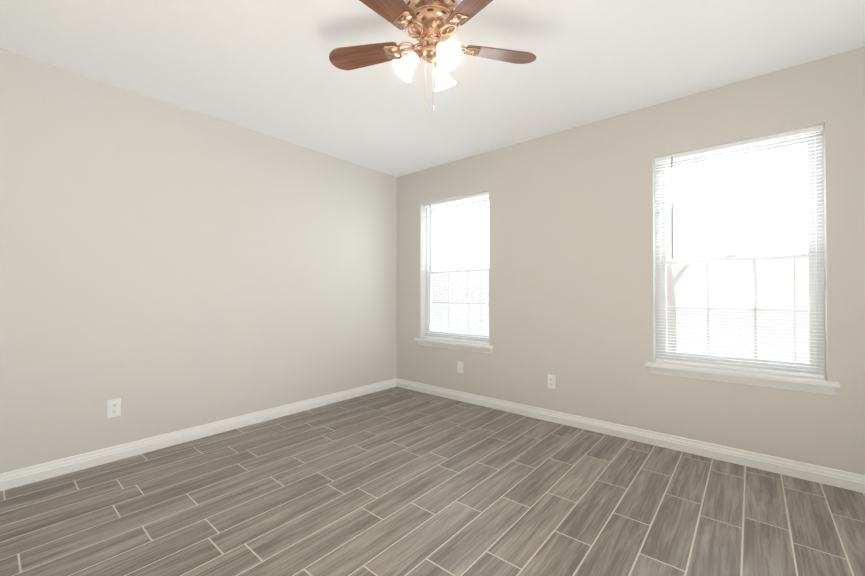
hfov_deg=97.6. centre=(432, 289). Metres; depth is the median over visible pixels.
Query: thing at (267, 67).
ceiling
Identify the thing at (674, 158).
blind cord
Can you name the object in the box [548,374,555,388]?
electrical outlet
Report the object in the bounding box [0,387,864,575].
floor
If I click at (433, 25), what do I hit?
ceiling fan
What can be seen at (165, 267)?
wall
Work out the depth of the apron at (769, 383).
2.37 m
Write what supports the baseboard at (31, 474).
attached to the wall at (165, 267)
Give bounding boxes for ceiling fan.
[329,0,535,111]
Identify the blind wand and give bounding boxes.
[671,157,672,258]
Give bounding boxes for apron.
[417,341,491,353]
[648,367,835,394]
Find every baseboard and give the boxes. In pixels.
[0,378,395,490]
[396,378,864,492]
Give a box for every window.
[423,191,488,343]
[654,125,824,377]
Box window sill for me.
[645,361,839,387]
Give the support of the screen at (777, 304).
attached to the window at (816, 132)
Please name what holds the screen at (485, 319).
attached to the window at (448, 202)
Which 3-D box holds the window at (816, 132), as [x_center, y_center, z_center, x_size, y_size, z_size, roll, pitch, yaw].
[1.981,-0.216,2.516,0.870,1.485,0.109,0,-1,40]
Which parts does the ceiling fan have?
blade, blade, lamp shade, lamp shade, bulb, lamp shade, blade, blade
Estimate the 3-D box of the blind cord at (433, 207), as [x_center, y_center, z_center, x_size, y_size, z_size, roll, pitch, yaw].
[0.010,-0.198,4.142,0.002,1.435,0.002,0,-1,40]
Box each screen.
[432,272,488,334]
[667,259,808,361]
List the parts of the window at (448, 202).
left window sash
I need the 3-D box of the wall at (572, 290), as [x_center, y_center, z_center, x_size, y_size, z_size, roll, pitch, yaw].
[1.232,-0.104,3.124,4.200,2.440,0.150,0,-1,40]
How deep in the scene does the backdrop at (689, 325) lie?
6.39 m
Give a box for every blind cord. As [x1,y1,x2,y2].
[433,207,433,336]
[481,213,481,340]
[674,158,675,348]
[793,135,795,372]
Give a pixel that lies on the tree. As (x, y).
(669, 257)
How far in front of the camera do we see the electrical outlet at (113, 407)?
2.45 m
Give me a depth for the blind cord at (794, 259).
2.28 m
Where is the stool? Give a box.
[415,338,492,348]
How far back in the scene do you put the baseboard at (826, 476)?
2.63 m
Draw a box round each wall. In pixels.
[0,49,395,473]
[396,46,864,474]
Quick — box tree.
[667,204,709,362]
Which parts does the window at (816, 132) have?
right window sash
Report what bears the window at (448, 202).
in the wall at (572, 290)
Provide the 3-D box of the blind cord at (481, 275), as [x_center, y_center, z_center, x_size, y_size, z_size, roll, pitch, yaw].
[0.468,-0.201,3.723,0.002,1.435,0.002,0,-1,40]
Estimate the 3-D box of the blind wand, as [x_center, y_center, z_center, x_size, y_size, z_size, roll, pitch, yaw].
[1.696,-0.577,2.678,0.009,0.718,0.016,0,-1,40]
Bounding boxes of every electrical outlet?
[107,398,120,417]
[457,361,462,372]
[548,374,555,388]
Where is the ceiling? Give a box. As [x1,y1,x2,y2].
[0,0,864,176]
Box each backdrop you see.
[432,259,817,377]
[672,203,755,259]
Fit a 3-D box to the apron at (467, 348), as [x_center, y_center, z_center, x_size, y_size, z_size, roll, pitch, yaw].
[0.195,0.588,3.874,0.940,0.049,0.030,0,-1,40]

